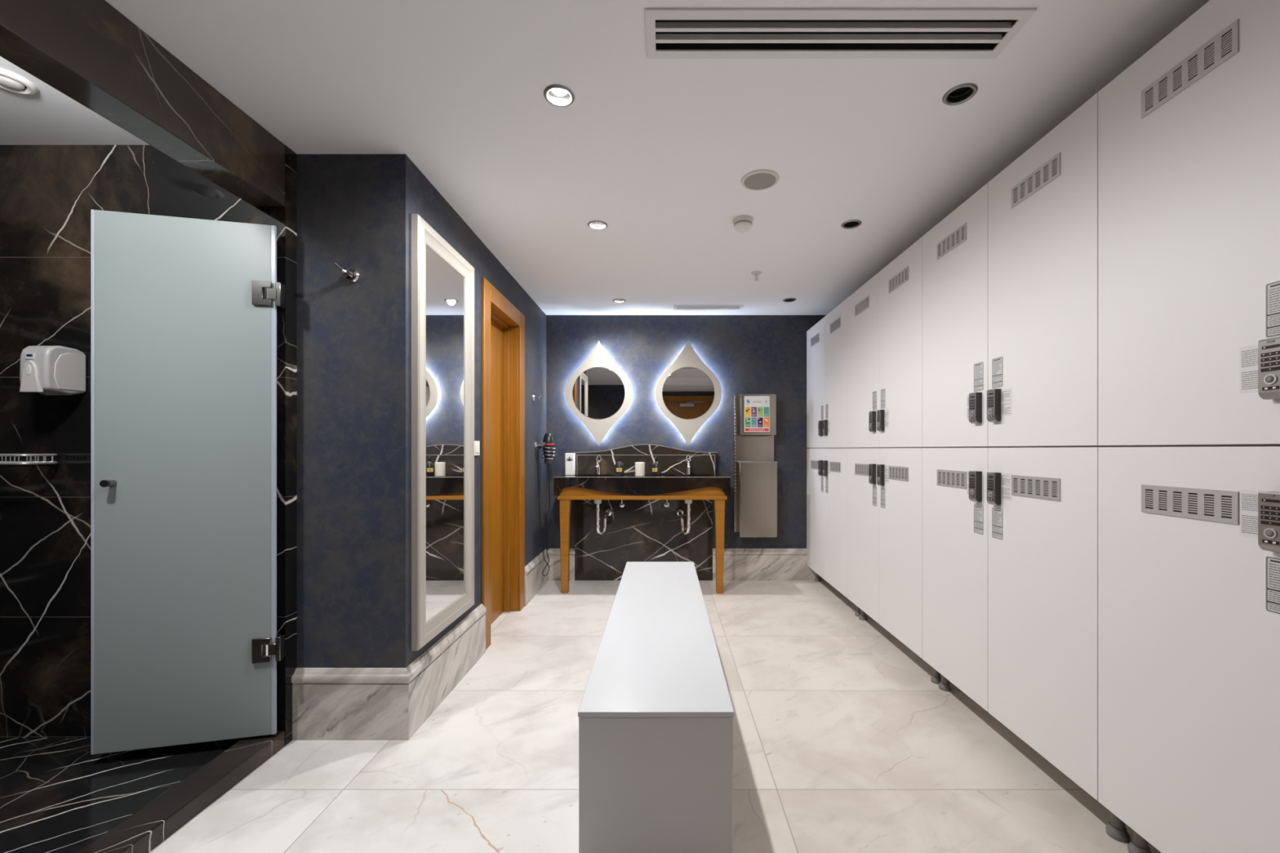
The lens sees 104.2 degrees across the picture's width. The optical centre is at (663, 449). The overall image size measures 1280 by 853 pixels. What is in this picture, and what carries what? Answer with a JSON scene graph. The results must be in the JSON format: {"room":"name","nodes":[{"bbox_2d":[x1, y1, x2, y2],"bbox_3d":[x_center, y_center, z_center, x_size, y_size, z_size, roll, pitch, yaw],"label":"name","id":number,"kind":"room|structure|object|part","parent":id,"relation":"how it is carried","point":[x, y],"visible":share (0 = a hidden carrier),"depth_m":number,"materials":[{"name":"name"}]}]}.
{"room":"changing room","nodes":[
{"label":"changing room","id":0,"kind":"room"},
{"bbox_2d":[0,737,243,852],"bbox_3d":[-2.444,1.150,0.715,1.712,0.060,2.430,0,0,0],"label":"floor","id":1,"kind":"structure","parent":0,"point":[56,796],"depth_m":1.66,"materials":[{"name":"black stone"}]},
{"bbox_2d":[76,731,284,852],"bbox_3d":[-1.526,1.135,0.715,0.123,0.090,2.430,0,0,0],"label":"curb","id":2,"kind":"object","parent":1,"relation":"on","point":[142,832],"visible":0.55,"depth_m":1.57,"materials":[{"name":"black stone"}]},
{"bbox_2d":[0,0,284,206],"bbox_3d":[-1.526,-1.060,0.715,0.123,0.240,2.430,0,0,0],"label":"beam","id":3,"kind":"structure","parent":0,"point":[89,51],"depth_m":1.41,"materials":[{"name":"brown stone"}]},
{"bbox_2d":[0,144,297,746],"bbox_3d":[-2.382,-0.015,1.980,1.835,2.330,0.100,0,0,0],"label":"wall","id":4,"kind":"structure","parent":0,"point":[48,193],"depth_m":1.93,"materials":[{"name":"black stone"}]},
{"bbox_2d":[0,453,57,465],"bbox_3d":[-2.542,0.037,1.871,0.426,0.040,0.122,0,0,0],"label":"wire basket","id":5,"kind":"object","parent":4,"relation":"attached to","point":[2,463],"visible":1,"depth_m":1.85,"materials":[{"name":"white metal"}]},
{"bbox_3d":[-2.542,0.022,1.871,0.424,0.009,0.120,0,0,0],"label":"rail","id":6,"kind":"part","parent":5,"relation":"part of","materials":[{"name":"silver metal"}]},
{"bbox_3d":[-2.542,0.052,1.871,0.426,0.010,0.122,0,0,0],"label":"rail","id":7,"kind":"part","parent":5,"relation":"part of","materials":[{"name":"silver metal"}]},
{"bbox_2d":[19,346,85,395],"bbox_3d":[-2.286,-0.294,1.862,0.104,0.181,0.136,0,0,0],"label":"dryer","id":8,"kind":"object","parent":4,"relation":"attached to","point":[44,370],"visible":1,"depth_m":1.83,"materials":[{"name":"grey plastic"}]},
{"bbox_3d":[-2.291,-0.264,1.805,0.071,0.115,0.016,0,0,0],"label":"push lever","id":9,"kind":"part","parent":8,"relation":"part of","materials":[{"name":"white plastic"}]},
{"bbox_2d":[90,208,284,755],"bbox_3d":[-1.737,0.116,1.838,0.586,1.924,0.089,0,0,-16],"label":"door","id":10,"kind":"structure","parent":4,"relation":"in","point":[186,648],"depth_m":1.82,"materials":[{"name":"grey glass"}]},
{"bbox_3d":[-1.951,0.120,1.750,0.025,0.025,0.040,0,0,-13],"label":"door knob","id":11,"kind":"part","parent":10,"relation":"part of","materials":[{"name":"silver metal"}]},
{"bbox_2d":[297,154,420,667],"bbox_3d":[-1.248,-0.015,2.050,0.435,2.330,0.120,0,0,0],"label":"wall","id":12,"kind":"structure","parent":0,"point":[354,339],"depth_m":1.99,"materials":[{"name":"blue paint"}]},
{"bbox_2d":[334,262,359,282],"bbox_3d":[-1.242,-0.693,1.956,0.060,0.056,0.069,0,0,0],"label":"robe hook","id":13,"kind":"object","parent":12,"relation":"attached to","point":[352,275],"visible":1,"depth_m":1.98,"materials":[{"name":"silver metal"}]},
{"bbox_3d":[-1.239,-0.692,1.956,0.024,0.024,0.040,0,0,0],"label":"post","id":14,"kind":"part","parent":13,"relation":"part of","materials":[{"name":"silver metal"}]},
{"bbox_2d":[291,667,408,740],"bbox_3d":[-1.238,1.012,1.975,0.477,0.276,0.030,0,0,0],"label":"baseboard","id":15,"kind":"structure","parent":12,"relation":"attached to","point":[329,704],"depth_m":1.97,"materials":[{"name":"grey stone"}]},
{"bbox_2d":[420,171,546,654],"bbox_3d":[-1.120,-0.015,3.245,0.180,2.330,2.270,0,0,0],"label":"wall","id":16,"kind":"structure","parent":0,"point":[435,210],"depth_m":3.22,"materials":[{"name":"blue paint"}]},
{"bbox_2d":[411,213,474,650],"bbox_3d":[-1.013,-0.069,2.335,0.034,1.787,0.600,0,0,0],"label":"wall mirror","id":17,"kind":"object","parent":16,"relation":"attached to","point":[442,280],"visible":1,"depth_m":2.28,"materials":[{"name":"beige paint"}]},
{"bbox_3d":[-1.021,-0.069,2.335,0.010,1.623,0.436,0,0,0],"label":"glass","id":18,"kind":"part","parent":17,"relation":"part of","materials":[{"name":"white mirror"}]},
{"bbox_2d":[405,603,486,739],"bbox_3d":[-1.015,1.012,2.389,0.030,0.276,0.858,0,0,0],"label":"baseboard","id":19,"kind":"structure","parent":16,"relation":"attached to","point":[433,675],"depth_m":2.28,"materials":[{"name":"grey stone"}]},
{"bbox_2d":[474,440,479,455],"bbox_3d":[-1.024,-0.005,2.730,0.013,0.080,0.080,0,0,0],"label":"light switch","id":20,"kind":"object","parent":16,"relation":"attached to","point":[477,443],"visible":0.8,"depth_m":2.72,"materials":[{"name":"white plastic"}]},
{"bbox_2d":[481,277,524,649],"bbox_3d":[-1.092,0.087,3.232,0.156,2.125,0.825,0,0,0],"label":"door","id":21,"kind":"structure","parent":16,"relation":"in","point":[503,325],"depth_m":3.48,"materials":[{"name":"brown wood"}]},
{"bbox_2d":[524,549,548,606],"bbox_3d":[-1.015,1.012,4.013,0.030,0.276,0.735,0,0,0],"label":"baseboard","id":22,"kind":"structure","parent":16,"relation":"attached to","point":[535,580],"depth_m":3.93,"materials":[{"name":"grey stone"}]},
{"bbox_2d":[532,394,542,401],"bbox_3d":[-0.996,-0.406,3.927,0.069,0.056,0.060,0,0,0],"label":"robe hook","id":23,"kind":"object","parent":16,"relation":"attached to","point":[534,397],"visible":1,"depth_m":3.92,"materials":[{"name":"silver metal"}]},
{"bbox_2d":[534,441,543,448],"bbox_3d":[-0.996,-0.031,3.997,0.069,0.056,0.060,0,0,0],"label":"robe hook","id":24,"kind":"object","parent":16,"relation":"attached to","point":[536,445],"visible":1,"depth_m":3.99,"materials":[{"name":"silver metal"}]},
{"bbox_2d":[537,446,556,459],"bbox_3d":[-0.955,0.020,4.099,0.150,0.126,0.130,0,0,0],"label":"holder","id":25,"kind":"object","parent":16,"relation":"attached to","point":[537,446],"visible":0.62,"depth_m":4.05,"materials":[{"name":"silver metal"}]},
{"bbox_2d":[537,433,555,576],"bbox_3d":[-0.952,0.453,4.069,0.103,1.166,0.166,0,0,12],"label":"hair dryer","id":26,"kind":"object","parent":25,"relation":"hanging from","point":[548,440],"visible":0.95,"depth_m":4.06,"materials":[{"name":"black plastic"}]},
{"bbox_3d":[-0.981,-0.032,4.042,0.040,0.063,0.093,0,0,23],"label":"handle","id":27,"kind":"part","parent":26,"relation":"part of","materials":[{"name":"black plastic"}]},
{"bbox_3d":[-0.965,0.512,4.047,0.047,1.048,0.127,0,0,24],"label":"cord","id":28,"kind":"part","parent":26,"relation":"part of","materials":[{"name":"black plastic"}]},
{"bbox_2d":[0,0,1209,315],"bbox_3d":[-0.745,-1.190,1.940,5.110,0.020,4.880,0,0,0],"label":"ceiling","id":29,"kind":"structure","parent":0,"point":[659,152],"depth_m":1.79,"materials":[{"name":"white paint"}]},
{"bbox_2d":[0,67,38,94],"bbox_3d":[-2.090,-1.170,1.586,0.122,0.020,0.122,0,0,0],"label":"recessed light","id":30,"kind":"object","parent":29,"relation":"attached to","point":[10,81],"visible":1,"depth_m":1.59,"materials":[{"name":"white plastic"}]},
{"bbox_2d":[543,84,574,106],"bbox_3d":[-0.347,-1.202,1.660,0.102,0.056,0.102,0,0,0],"label":"recessed light","id":31,"kind":"object","parent":29,"relation":"in","point":[557,95],"visible":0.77,"depth_m":1.68,"materials":[{"name":"white metal"}]},
{"bbox_2d":[587,220,607,229],"bbox_3d":[-0.345,-1.202,2.616,0.102,0.056,0.102,0,0,0],"label":"recessed light","id":32,"kind":"object","parent":29,"relation":"in","point":[595,224],"visible":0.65,"depth_m":2.64,"materials":[{"name":"white metal"}]},
{"bbox_2d":[613,298,625,302],"bbox_3d":[-0.350,-1.202,3.950,0.102,0.056,0.102,0,0,0],"label":"recessed light","id":33,"kind":"object","parent":29,"relation":"in","point":[616,300],"visible":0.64,"depth_m":3.98,"materials":[{"name":"white metal"}]},
{"bbox_2d":[673,305,743,309],"bbox_3d":[0.372,-1.207,4.130,0.575,0.066,0.120,0,0,0],"label":"ceiling vent","id":34,"kind":"object","parent":29,"relation":"in","point":[675,307],"visible":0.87,"depth_m":4.12,"materials":[{"name":"white metal"}]},
{"bbox_2d":[733,214,753,232],"bbox_3d":[0.410,-1.153,2.560,0.106,0.053,0.106,0,0,0],"label":"smoke detector","id":35,"kind":"object","parent":29,"relation":"attached to","point":[744,223],"visible":1,"depth_m":2.53,"materials":[{"name":"white plastic"}]},
{"bbox_2d":[751,271,762,280],"bbox_3d":[0.623,-1.153,3.326,0.072,0.053,0.072,0,0,0],"label":"sprinkler","id":36,"kind":"object","parent":29,"relation":"attached to","point":[756,273],"visible":1,"depth_m":3.32,"materials":[{"name":"white metal"}]},
{"bbox_2d":[740,168,779,190],"bbox_3d":[0.423,-1.175,2.180,0.166,0.009,0.166,0,0,0],"label":"ceiling speaker","id":37,"kind":"object","parent":29,"relation":"attached to","point":[761,179],"visible":1,"depth_m":2.17,"materials":[{"name":"white plastic"}]},
{"bbox_2d":[782,297,795,302],"bbox_3d":[0.995,-1.208,3.930,0.102,0.067,0.102,0,0,0],"label":"recessed light","id":38,"kind":"object","parent":29,"relation":"in","point":[787,300],"visible":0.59,"depth_m":3.95,"materials":[{"name":"black metal"}]},
{"bbox_2d":[644,8,1036,58],"bbox_3d":[0.475,-1.207,1.414,1.050,0.066,0.166,0,0,0],"label":"ceiling vent","id":39,"kind":"object","parent":29,"relation":"in","point":[670,33],"visible":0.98,"depth_m":1.43,"materials":[{"name":"white metal"}]},
{"bbox_2d":[840,219,862,229],"bbox_3d":[0.985,-1.208,2.608,0.102,0.067,0.102,0,0,0],"label":"recessed light","id":40,"kind":"object","parent":29,"relation":"in","point":[851,224],"visible":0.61,"depth_m":2.63,"materials":[{"name":"black metal"}]},
{"bbox_2d":[942,82,977,105],"bbox_3d":[0.985,-1.208,1.654,0.102,0.067,0.102,0,0,0],"label":"recessed light","id":41,"kind":"object","parent":29,"relation":"in","point":[962,93],"visible":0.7,"depth_m":1.67,"materials":[{"name":"black metal"}]},
{"bbox_2d":[149,580,1160,852],"bbox_3d":[0.172,1.165,1.940,3.275,0.030,4.880,0,0,0],"label":"floor","id":42,"kind":"structure","parent":0,"point":[845,741],"depth_m":1.82,"materials":[{"name":"beige tile"}]},
{"bbox_2d":[553,474,730,593],"bbox_3d":[-0.168,0.685,4.157,1.396,0.931,0.446,0,0,0],"label":"vanity","id":43,"kind":"object","parent":42,"relation":"on","point":[620,519],"visible":0.99,"depth_m":4.35,"materials":[{"name":"black stone"}]},
{"bbox_3d":[-0.785,0.776,3.990,0.082,0.748,0.072,0,0,0],"label":"leg","id":44,"kind":"part","parent":43,"relation":"part of","materials":[{"name":"brown wood"}]},
{"bbox_2d":[553,474,730,480],"bbox_3d":[-0.168,0.235,4.157,1.396,0.030,0.445,0,0,0],"label":"countertop","id":45,"kind":"structure","parent":43,"relation":"on","point":[716,475],"depth_m":3.93,"materials":[{"name":"black stone"}]},
{"bbox_2d":[564,453,575,475],"bbox_3d":[-0.789,0.127,4.219,0.077,0.186,0.061,0,0,0],"label":"air freshener","id":46,"kind":"object","parent":45,"relation":"on","point":[570,458],"visible":0.99,"depth_m":4.19,"materials":[{"name":"white plastic"}]},
{"bbox_2d":[595,454,601,475],"bbox_3d":[-0.553,0.133,4.217,0.048,0.175,0.138,0,0,0],"label":"faucet","id":47,"kind":"object","parent":45,"relation":"on","point":[598,462],"visible":1,"depth_m":4.25,"materials":[{"name":"silver metal"}]},
{"bbox_3d":[-0.553,0.126,4.204,0.026,0.050,0.112,0,0,0],"label":"spout","id":48,"kind":"part","parent":47,"relation":"part of","materials":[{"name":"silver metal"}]},
{"bbox_2d":[594,499,624,534],"bbox_3d":[-0.535,0.477,4.177,0.406,0.458,0.350,0,0,0],"label":"drain pipe","id":49,"kind":"object","parent":45,"relation":"in","point":[609,514],"depth_m":4.35,"materials":[{"name":"silver metal"}]},
{"bbox_2d":[614,457,624,475],"bbox_3d":[-0.372,0.142,4.214,0.080,0.155,0.082,0,0,0],"label":"soap bottle","id":50,"kind":"object","parent":45,"relation":"on","point":[619,467],"visible":1,"depth_m":4.18,"materials":[{"name":"black glass"}]},
{"bbox_2d":[635,462,644,475],"bbox_3d":[-0.193,0.165,4.100,0.079,0.111,0.079,0,0,0],"label":"cup","id":51,"kind":"object","parent":45,"relation":"on","point":[639,466],"visible":0.93,"depth_m":4.07,"materials":[{"name":"beige ceramic"}]},
{"bbox_2d":[652,457,661,475],"bbox_3d":[-0.057,0.142,4.215,0.080,0.155,0.081,0,0,0],"label":"soap bottle","id":52,"kind":"object","parent":45,"relation":"on","point":[656,467],"visible":0.96,"depth_m":4.18,"materials":[{"name":"black glass"}]},
{"bbox_2d":[664,499,692,534],"bbox_3d":[0.205,0.477,4.177,0.406,0.458,0.350,0,0,0],"label":"drain pipe","id":53,"kind":"object","parent":45,"relation":"in","point":[677,513],"depth_m":4.35,"materials":[{"name":"silver metal"}]},
{"bbox_2d":[685,454,690,475],"bbox_3d":[0.213,0.133,4.217,0.048,0.175,0.138,0,0,0],"label":"faucet","id":54,"kind":"object","parent":45,"relation":"on","point":[687,462],"visible":1,"depth_m":4.25,"materials":[{"name":"silver metal"}]},
{"bbox_3d":[-0.168,0.385,3.978,1.348,0.034,0.065,0,0,0],"label":"rail","id":55,"kind":"part","parent":43,"relation":"part of","materials":[{"name":"brown wood"}]},
{"bbox_3d":[-0.173,0.699,4.366,1.203,0.898,0.028,0,0,0],"label":"panel","id":56,"kind":"part","parent":43,"relation":"part of","materials":[{"name":"black stone"}]},
{"bbox_3d":[0.449,0.776,3.990,0.082,0.748,0.072,0,0,0],"label":"leg","id":57,"kind":"part","parent":43,"relation":"part of","materials":[{"name":"brown wood"}]},
{"bbox_2d":[577,561,733,852],"bbox_3d":[-0.019,0.925,2.211,0.417,0.450,1.771,0,0,0],"label":"bench","id":58,"kind":"object","parent":42,"relation":"on","point":[655,713],"visible":1,"depth_m":1.33,"materials":[{"name":"white paint"}]},
{"bbox_2d":[806,297,860,617],"bbox_3d":[1.495,0.057,3.889,0.530,2.186,0.976,0,0,0],"label":"tall cabinet","id":59,"kind":"object","parent":42,"relation":"on","point":[827,340],"visible":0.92,"depth_m":3.79,"materials":[{"name":"grey laminate"}]},
{"bbox_2d":[810,460,817,469],"bbox_3d":[1.258,0.129,4.133,0.003,0.072,0.220,0,0,0],"label":"vent grille","id":60,"kind":"object","parent":59,"relation":"attached to","point":[814,464],"depth_m":4.15,"materials":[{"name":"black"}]},
{"bbox_2d":[810,333,819,346],"bbox_3d":[1.258,-0.906,4.133,0.003,0.072,0.220,0,0,0],"label":"vent grille","id":61,"kind":"object","parent":59,"relation":"attached to","point":[815,339],"depth_m":4.12,"materials":[{"name":"grey metal"}]},
{"bbox_3d":[1.269,0.508,4.133,0.018,1.028,0.487,0,0,0],"label":"door","id":62,"kind":"part","parent":59,"relation":"part of","materials":[{"name":"white laminate"}]},
{"bbox_3d":[1.269,-0.523,4.133,0.018,1.026,0.487,0,0,0],"label":"door","id":63,"kind":"part","parent":59,"relation":"part of","materials":[{"name":"white laminate"}]},
{"bbox_2d":[830,461,840,472],"bbox_3d":[1.258,0.129,3.644,0.003,0.072,0.220,0,0,0],"label":"vent grille","id":64,"kind":"object","parent":59,"relation":"attached to","point":[835,466],"depth_m":3.64,"materials":[{"name":"black"}]},
{"bbox_2d":[830,316,840,333],"bbox_3d":[1.258,-0.906,3.644,0.003,0.072,0.220,0,0,0],"label":"vent grille","id":65,"kind":"object","parent":59,"relation":"attached to","point":[835,324],"depth_m":3.64,"materials":[{"name":"grey"}]},
{"bbox_3d":[1.269,0.508,3.644,0.018,1.028,0.487,0,0,0],"label":"door","id":66,"kind":"part","parent":59,"relation":"part of","materials":[{"name":"white laminate"}]},
{"bbox_3d":[1.269,-0.523,3.644,0.018,1.026,0.487,0,0,0],"label":"door","id":67,"kind":"part","parent":59,"relation":"part of","materials":[{"name":"white laminate"}]},
{"bbox_2d":[848,236,941,684],"bbox_3d":[1.495,0.057,2.911,0.530,2.186,0.976,0,0,0],"label":"tall cabinet","id":68,"kind":"object","parent":42,"relation":"on","point":[885,313],"visible":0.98,"depth_m":2.79,"materials":[{"name":"grey laminate"}]},
{"bbox_2d":[854,463,868,475],"bbox_3d":[1.258,0.129,3.155,0.003,0.072,0.220,0,0,0],"label":"vent grille","id":69,"kind":"object","parent":68,"relation":"attached to","point":[860,469],"depth_m":3.16,"materials":[{"name":"grey"}]},
{"bbox_2d":[854,295,869,316],"bbox_3d":[1.258,-0.906,3.155,0.003,0.072,0.220,0,0,0],"label":"vent grille","id":70,"kind":"object","parent":68,"relation":"attached to","point":[862,305],"depth_m":3.15,"materials":[{"name":"grey metal"}]},
{"bbox_3d":[1.269,0.508,3.155,0.018,1.028,0.487,0,0,0],"label":"door","id":71,"kind":"part","parent":68,"relation":"part of","materials":[{"name":"white laminate"}]},
{"bbox_3d":[1.269,-0.523,3.155,0.018,1.026,0.487,0,0,0],"label":"door","id":72,"kind":"part","parent":68,"relation":"part of","materials":[{"name":"white laminate"}]},
{"bbox_2d":[888,466,908,481],"bbox_3d":[1.258,0.129,2.667,0.003,0.072,0.220,0,0,0],"label":"vent grille","id":73,"kind":"object","parent":68,"relation":"attached to","point":[896,473],"depth_m":2.66,"materials":[{"name":"grey metal"}]},
{"bbox_2d":[888,266,908,293],"bbox_3d":[1.258,-0.906,2.667,0.003,0.072,0.220,0,0,0],"label":"vent grille","id":74,"kind":"object","parent":68,"relation":"attached to","point":[899,279],"depth_m":2.66,"materials":[{"name":"grey"}]},
{"bbox_3d":[1.269,0.508,2.667,0.018,1.028,0.487,0,0,0],"label":"door","id":75,"kind":"part","parent":68,"relation":"part of","materials":[{"name":"white laminate"}]},
{"bbox_3d":[1.269,-0.523,2.667,0.018,1.026,0.487,0,0,0],"label":"door","id":76,"kind":"part","parent":68,"relation":"part of","materials":[{"name":"white laminate"}]},
{"bbox_2d":[922,92,1129,843],"bbox_3d":[1.495,0.057,1.933,0.530,2.186,0.976,0,0,0],"label":"tall cabinet","id":77,"kind":"object","parent":42,"relation":"on","point":[1010,275],"visible":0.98,"depth_m":1.76,"materials":[{"name":"grey laminate"}]},
{"bbox_2d":[937,469,966,488],"bbox_3d":[1.258,0.129,2.178,0.003,0.072,0.220,0,0,0],"label":"vent grille","id":78,"kind":"object","parent":77,"relation":"attached to","point":[946,478],"depth_m":2.17,"materials":[{"name":"grey metal"}]},
{"bbox_2d":[937,222,966,259],"bbox_3d":[1.258,-0.906,2.178,0.003,0.072,0.220,0,0,0],"label":"vent grille","id":79,"kind":"object","parent":77,"relation":"attached to","point":[956,238],"depth_m":2.17,"materials":[{"name":"grey metal"}]},
{"bbox_3d":[1.269,0.508,2.178,0.018,1.028,0.487,0,0,0],"label":"door","id":80,"kind":"part","parent":77,"relation":"part of","materials":[{"name":"white laminate"}]},
{"bbox_3d":[1.269,-0.523,2.178,0.018,1.026,0.487,0,0,0],"label":"door","id":81,"kind":"part","parent":77,"relation":"part of","materials":[{"name":"white laminate"}]},
{"bbox_2d":[1011,475,1060,501],"bbox_3d":[1.258,0.129,1.688,0.003,0.072,0.220,0,0,0],"label":"vent grille","id":82,"kind":"object","parent":77,"relation":"attached to","point":[1024,487],"depth_m":1.68,"materials":[{"name":"grey metal"}]},
{"bbox_2d":[1011,151,1060,208],"bbox_3d":[1.258,-0.906,1.688,0.003,0.072,0.220,0,0,0],"label":"vent grille","id":83,"kind":"object","parent":77,"relation":"attached to","point":[1046,174],"depth_m":1.68,"materials":[{"name":"grey metal"}]},
{"bbox_3d":[1.269,0.508,1.688,0.018,1.028,0.487,0,0,0],"label":"door","id":84,"kind":"part","parent":77,"relation":"part of","materials":[{"name":"white laminate"}]},
{"bbox_3d":[1.269,-0.523,1.688,0.018,1.026,0.487,0,0,0],"label":"door","id":85,"kind":"part","parent":77,"relation":"part of","materials":[{"name":"white laminate"}]},
{"bbox_2d":[1097,0,1279,852],"bbox_3d":[1.495,0.057,0.955,0.530,2.186,0.976,0,0,0],"label":"tall cabinet","id":86,"kind":"object","parent":42,"relation":"on","point":[1188,133],"visible":1,"depth_m":1.19,"materials":[{"name":"grey laminate"}]},
{"bbox_3d":[1.269,0.508,1.200,0.018,1.028,0.487,0,0,0],"label":"door","id":87,"kind":"part","parent":86,"relation":"part of","materials":[{"name":"white laminate"}]},
{"bbox_3d":[1.269,-0.523,1.200,0.018,1.026,0.487,0,0,0],"label":"door","id":88,"kind":"part","parent":86,"relation":"part of","materials":[{"name":"white laminate"}]},
{"bbox_2d":[1141,484,1239,524],"bbox_3d":[1.258,0.129,1.200,0.003,0.072,0.220,0,0,0],"label":"vent grille","id":89,"kind":"object","parent":86,"relation":"attached to","point":[1194,504],"depth_m":1.18,"materials":[{"name":"grey metal"}]},
{"bbox_2d":[1141,18,1239,118],"bbox_3d":[1.258,-0.906,1.200,0.003,0.072,0.220,0,0,0],"label":"vent grille","id":90,"kind":"object","parent":86,"relation":"attached to","point":[1220,48],"depth_m":1.18,"materials":[{"name":"grey metal"}]},
{"bbox_2d":[546,315,826,550],"bbox_3d":[0.280,-0.015,4.430,3.060,2.330,0.100,0,0,0],"label":"wall","id":91,"kind":"structure","parent":0,"point":[748,354],"depth_m":4.38,"materials":[{"name":"blue paint"}]},
{"bbox_2d":[548,548,574,580],"bbox_3d":[-0.889,1.012,4.365,0.234,0.276,0.030,0,0,0],"label":"baseboard","id":92,"kind":"structure","parent":91,"relation":"attached to","point":[554,554],"depth_m":4.36,"materials":[{"name":"grey stone"}]},
{"bbox_2d":[565,340,632,445],"bbox_3d":[-0.560,-0.487,4.347,0.580,0.918,0.064,0,0,0],"label":"vanity mirror","id":93,"kind":"object","parent":91,"relation":"attached to","point":[598,393],"visible":1,"depth_m":4.32,"materials":[{"name":"beige paint"}]},
{"bbox_3d":[-0.560,-0.487,4.317,0.454,0.454,0.002,0,0,0],"label":"glass","id":94,"kind":"part","parent":93,"relation":"part of","materials":[{"name":"grey mirror"}]},
{"bbox_2d":[573,444,717,475],"bbox_3d":[-0.152,0.089,4.332,1.250,0.263,0.096,0,0,0],"label":"backsplash","id":95,"kind":"structure","parent":91,"relation":"attached to","point":[672,460],"depth_m":4.29,"materials":[{"name":"black stone"}]},
{"bbox_3d":[-0.150,0.134,4.300,1.190,0.172,0.029,0,0,0],"label":"panel","id":96,"kind":"part","parent":95,"relation":"part of","materials":[{"name":"black stone"}]},
{"bbox_2d":[654,340,721,445],"bbox_3d":[0.217,-0.487,4.347,0.580,0.918,0.064,0,0,0],"label":"vanity mirror","id":97,"kind":"object","parent":91,"relation":"attached to","point":[688,393],"visible":1,"depth_m":4.32,"materials":[{"name":"beige paint"}]},
{"bbox_3d":[0.217,-0.487,4.317,0.454,0.454,0.002,0,0,0],"label":"glass","id":98,"kind":"part","parent":97,"relation":"part of","materials":[{"name":"grey mirror"}]},
{"bbox_2d":[733,394,777,537],"bbox_3d":[0.792,0.135,4.296,0.350,1.226,0.168,0,0,0],"label":"dispenser","id":99,"kind":"object","parent":91,"relation":"attached to","point":[755,468],"visible":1,"depth_m":4.21,"materials":[{"name":"silver metal"}]},
{"bbox_2d":[744,395,769,431],"bbox_3d":[0.797,-0.300,4.239,0.215,0.304,0.002,0,0,0],"label":"poster","id":100,"kind":"object","parent":99,"relation":"attached to","point":[757,408],"visible":1,"depth_m":4.24,"materials":[{"name":"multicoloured paper"}]},
{"bbox_2d":[712,548,824,580],"bbox_3d":[1.121,1.012,4.365,1.378,0.276,0.030,0,0,0],"label":"baseboard","id":101,"kind":"structure","parent":91,"relation":"attached to","point":[740,564],"depth_m":4.36,"materials":[{"name":"grey stone"}]}
]}

